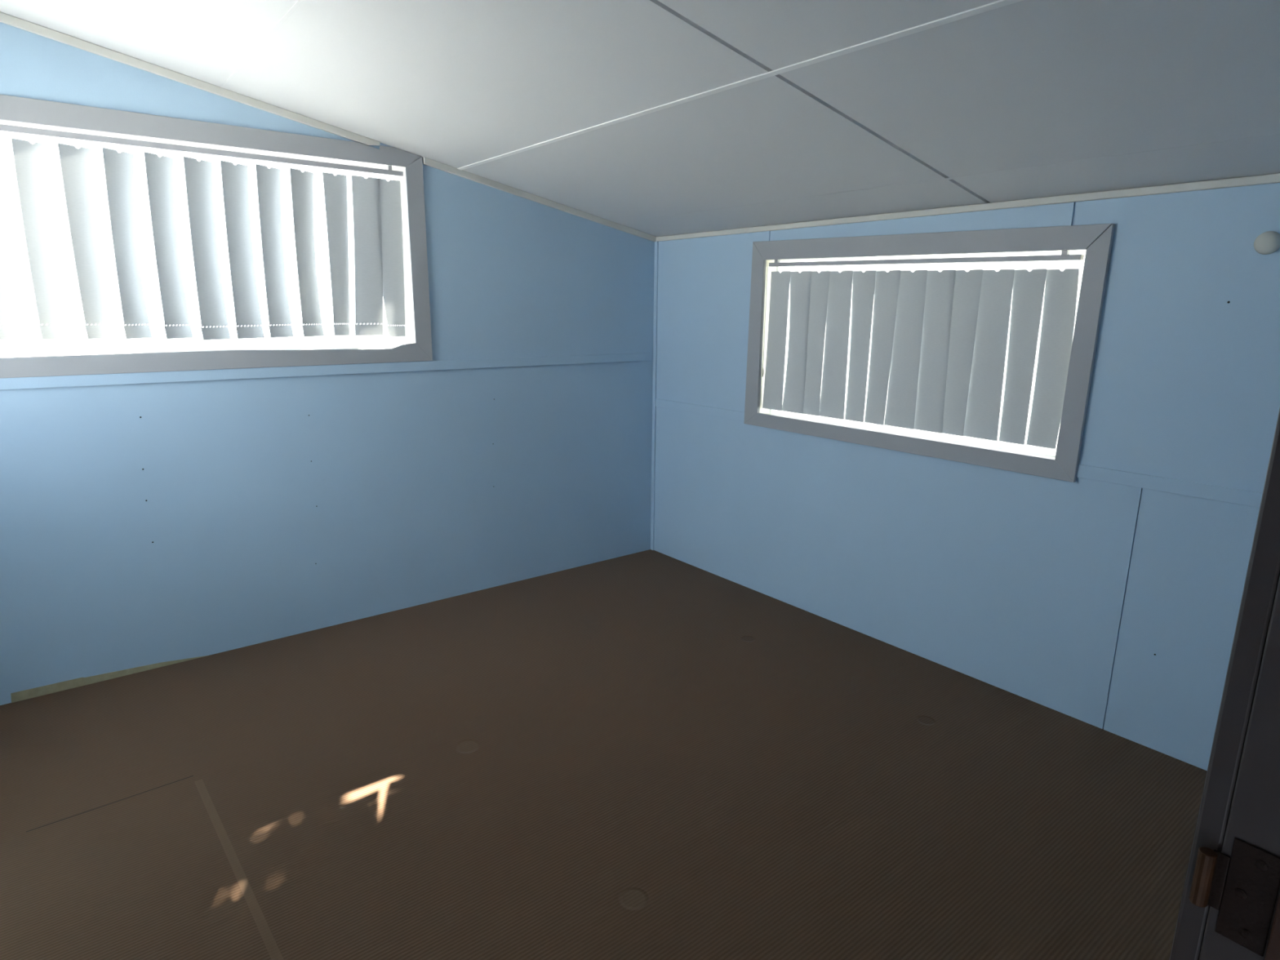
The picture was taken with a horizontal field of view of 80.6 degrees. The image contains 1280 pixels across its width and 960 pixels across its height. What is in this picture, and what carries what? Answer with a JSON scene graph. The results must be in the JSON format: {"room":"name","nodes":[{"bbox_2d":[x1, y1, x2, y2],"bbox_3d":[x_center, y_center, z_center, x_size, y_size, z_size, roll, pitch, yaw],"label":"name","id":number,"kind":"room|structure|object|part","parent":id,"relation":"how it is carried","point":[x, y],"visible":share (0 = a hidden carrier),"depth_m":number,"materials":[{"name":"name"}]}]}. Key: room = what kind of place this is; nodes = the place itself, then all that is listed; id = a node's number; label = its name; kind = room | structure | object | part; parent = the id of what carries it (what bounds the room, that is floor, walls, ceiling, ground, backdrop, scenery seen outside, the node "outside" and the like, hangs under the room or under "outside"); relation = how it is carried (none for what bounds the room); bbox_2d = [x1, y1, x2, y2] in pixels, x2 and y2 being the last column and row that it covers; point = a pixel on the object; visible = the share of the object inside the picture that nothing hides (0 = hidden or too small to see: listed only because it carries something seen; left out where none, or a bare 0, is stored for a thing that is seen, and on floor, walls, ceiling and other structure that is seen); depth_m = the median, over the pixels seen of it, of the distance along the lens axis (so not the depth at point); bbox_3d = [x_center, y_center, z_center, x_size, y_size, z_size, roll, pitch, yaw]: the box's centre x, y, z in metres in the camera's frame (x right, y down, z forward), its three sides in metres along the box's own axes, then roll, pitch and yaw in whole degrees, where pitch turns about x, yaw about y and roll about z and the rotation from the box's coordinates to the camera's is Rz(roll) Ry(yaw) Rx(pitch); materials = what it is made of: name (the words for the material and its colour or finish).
{"room":"empty bedroom","nodes":[
{"label":"empty bedroom","id":0,"kind":"room"},
{"bbox_2d":[0,22,654,705],"bbox_3d":[-1.493,-0.676,3.926,4.190,2.910,0.120,-9,16,-37],"label":"wall","id":1,"kind":"structure","parent":0,"point":[401,477],"depth_m":3.92,"materials":[{"name":"blue paint"}]},
{"bbox_2d":[10,655,207,702],"bbox_3d":[-2.412,0.890,3.473,0.752,0.043,0.002,-9,16,-37],"label":"trim","id":2,"kind":"structure","parent":1,"relation":"attached to","point":[59,686],"depth_m":3.39,"materials":[{"name":"beige wood"}]},
{"bbox_2d":[0,12,380,145],"bbox_3d":[-2.142,-1.730,3.060,2.158,0.433,0.018,-9,16,-37],"label":"trim","id":3,"kind":"structure","parent":1,"relation":"attached to","point":[6,19],"depth_m":3.20,"materials":[{"name":"beige paint"}]},
{"bbox_2d":[0,94,432,377],"bbox_3d":[-1.975,-1.048,3.438,2.050,1.076,0.134,-9,16,-37],"label":"window","id":4,"kind":"structure","parent":1,"relation":"in","point":[14,110],"depth_m":3.47,"materials":[{"name":"grey paint"}]},
{"bbox_2d":[0,124,405,340],"bbox_3d":[-1.951,-1.070,3.409,1.848,0.857,0.106,-9,16,-37],"label":"vertical blind","id":5,"kind":"object","parent":4,"relation":"attached to","point":[379,267],"visible":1,"depth_m":3.36,"materials":[{"name":"fabric"}]},
{"bbox_3d":[-1.934,-1.513,3.282,2.046,0.098,0.014,-9,16,-37],"label":"architrave","id":6,"kind":"part","parent":4,"relation":"part of","materials":[{"name":"grey paint"}]},
{"bbox_3d":[-1.942,-0.563,3.501,2.049,0.104,0.014,-9,16,-37],"label":"architrave","id":7,"kind":"part","parent":4,"relation":"part of","materials":[{"name":"grey paint"}]},
{"bbox_3d":[-1.169,-1.155,3.986,0.092,1.041,0.014,-9,16,-37],"label":"architrave","id":8,"kind":"part","parent":4,"relation":"part of","materials":[{"name":"grey paint"}]},
{"bbox_2d":[0,352,651,390],"bbox_3d":[-1.465,-0.573,3.887,3.919,0.051,0.011,-9,16,-37],"label":"trim","id":9,"kind":"structure","parent":1,"relation":"attached to","point":[20,383],"depth_m":3.71,"materials":[{"name":"blue paint"}]},
{"bbox_2d":[422,156,655,241],"bbox_3d":[-0.511,-1.610,4.408,1.556,0.329,0.018,-9,16,-37],"label":"trim","id":10,"kind":"structure","parent":1,"relation":"attached to","point":[427,162],"depth_m":4.31,"materials":[{"name":"beige paint"}]},
{"bbox_2d":[0,549,1207,959],"bbox_3d":[0.225,1.280,2.117,4.190,0.060,5.720,-9,16,-37],"label":"floor","id":11,"kind":"structure","parent":0,"point":[650,754],"depth_m":2.66,"materials":[{"name":"brown carpet"}]},
{"bbox_2d":[0,0,1279,236],"bbox_3d":[-0.248,-1.387,2.155,4.190,0.889,4.109,-9,16,-37],"label":"ceiling","id":12,"kind":"structure","parent":0,"point":[455,83],"depth_m":2.53,"materials":[{"name":"white paint"}]},
{"bbox_2d":[220,0,303,88],"bbox_3d":[-0.641,-1.369,1.834,0.012,0.003,3.853,-9,16,-37],"label":"trim","id":13,"kind":"structure","parent":12,"relation":"attached to","point":[298,2],"depth_m":2.70,"materials":[{"name":"white paint"}]},
{"bbox_2d":[457,0,1022,170],"bbox_3d":[0.227,-1.306,2.551,0.022,0.008,3.853,-9,16,-37],"label":"trim","id":14,"kind":"structure","parent":12,"relation":"attached to","point":[1000,3],"depth_m":2.27,"materials":[{"name":"white paint"}]},
{"bbox_2d":[615,133,1279,223],"bbox_3d":[1.044,-1.251,3.225,0.020,0.004,3.853,-9,16,-37],"label":"trim","id":15,"kind":"structure","parent":12,"relation":"attached to","point":[1273,135],"depth_m":2.82,"materials":[{"name":"white paint"}]},
{"bbox_2d":[653,182,1279,770],"bbox_3d":[1.373,-0.191,3.672,0.120,2.134,3.989,-9,16,-37],"label":"wall","id":16,"kind":"structure","parent":0,"point":[1061,596],"depth_m":3.17,"materials":[{"name":"blue paint"}]},
{"bbox_2d":[650,241,658,550],"bbox_3d":[0.098,-0.527,5.150,0.010,2.104,0.030,-9,16,-37],"label":"trim","id":17,"kind":"structure","parent":16,"relation":"attached to","point":[656,243],"depth_m":5.13,"materials":[{"name":"blue paint"}]},
{"bbox_2d":[655,398,744,421],"bbox_3d":[0.372,-0.451,4.810,0.009,0.053,0.854,-9,16,-37],"label":"trim","id":18,"kind":"structure","parent":16,"relation":"attached to","point":[719,412],"depth_m":4.78,"materials":[{"name":"blue paint"}]},
{"bbox_2d":[743,223,1115,482],"bbox_3d":[1.255,-0.675,3.703,0.142,1.043,1.864,-9,16,-37],"label":"window","id":19,"kind":"structure","parent":16,"relation":"in","point":[1096,240],"depth_m":3.37,"materials":[{"name":"grey paint"}]},
{"bbox_3d":[0.663,-0.831,4.339,0.022,1.033,0.102,-9,16,-37],"label":"architrave","id":20,"kind":"part","parent":19,"relation":"part of","materials":[{"name":"grey paint"}]},
{"bbox_3d":[1.200,-0.201,3.777,0.022,0.084,1.853,-9,16,-37],"label":"architrave","id":21,"kind":"part","parent":19,"relation":"part of","materials":[{"name":"grey paint"}]},
{"bbox_3d":[1.301,-0.669,3.730,0.022,0.882,1.690,-9,16,-37],"label":"sash","id":22,"kind":"part","parent":19,"relation":"part of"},
{"bbox_2d":[761,250,1084,448],"bbox_3d":[1.230,-0.681,3.683,0.036,0.843,1.663,-9,16,-37],"label":"vertical blind","id":23,"kind":"object","parent":19,"relation":"attached to","point":[940,338],"visible":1,"depth_m":3.54,"materials":[{"name":"fabric"}]},
{"bbox_3d":[0.711,-0.920,4.286,0.004,0.563,0.003,10,16,36],"label":"control cord","id":24,"kind":"part","parent":23,"relation":"part of","materials":[{"name":"white plastic"}]},
{"bbox_3d":[1.215,-1.111,3.562,0.022,0.130,1.847,-9,16,-37],"label":"architrave","id":25,"kind":"part","parent":19,"relation":"part of","materials":[{"name":"grey paint"}]},
{"bbox_3d":[1.755,-0.487,2.995,0.022,1.002,0.094,-9,16,-37],"label":"architrave","id":26,"kind":"part","parent":19,"relation":"part of","materials":[{"name":"grey paint"}]},
{"bbox_2d":[655,173,1279,241],"bbox_3d":[1.299,-1.216,3.435,0.016,0.028,3.850,-9,16,-37],"label":"trim","id":27,"kind":"structure","parent":16,"relation":"attached to","point":[1272,178],"depth_m":3.10,"materials":[{"name":"beige paint"}]},
{"bbox_2d":[1075,464,1262,507],"bbox_3d":[2.130,0.064,2.638,0.009,0.053,1.140,-9,16,-37],"label":"trim","id":28,"kind":"structure","parent":16,"relation":"attached to","point":[1228,495],"depth_m":2.81,"materials":[{"name":"blue paint"}]},
{"bbox_2d":[1253,231,1279,254],"bbox_3d":[2.079,-0.787,2.502,0.030,0.075,0.075,-9,16,-37],"label":"plug","id":29,"kind":"object","parent":16,"relation":"attached to","point":[1267,242],"visible":1,"depth_m":2.49,"materials":[{"name":"white plastic"}]},
{"bbox_3d":[0.975,0.048,0.876,4.190,2.910,0.120,-9,16,-37],"label":"wall","id":30,"kind":"structure","parent":0,"visible":0},
{"bbox_2d":[1169,408,1279,959],"bbox_3d":[0.161,0.569,0.354,0.972,2.112,0.140,-9,16,-37],"label":"door","id":31,"kind":"structure","parent":30,"relation":"in","point":[1229,908],"depth_m":0.58,"materials":[{"name":"paint"}]},
{"bbox_3d":[28.171,2.168,2.448,39.870,0.100,40.130,-9,16,-37],"label":"ground","id":32,"kind":"structure","parent":0,"visible":0},
{"bbox_2d":[773,249,1085,454],"bbox_3d":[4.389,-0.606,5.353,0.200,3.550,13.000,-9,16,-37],"label":"window","id":33,"kind":"structure","parent":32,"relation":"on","point":[1061,265],"depth_m":6.94,"materials":[{"name":"clear glass"}]},
{"label":"outside","id":34,"kind":"structure","parent":0,"visible":0},
{"bbox_2d":[0,333,405,353],"bbox_3d":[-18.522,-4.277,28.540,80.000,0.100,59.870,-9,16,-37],"label":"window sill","id":35,"kind":"structure","parent":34,"point":[122,343],"depth_m":44.56,"materials":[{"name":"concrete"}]}
]}

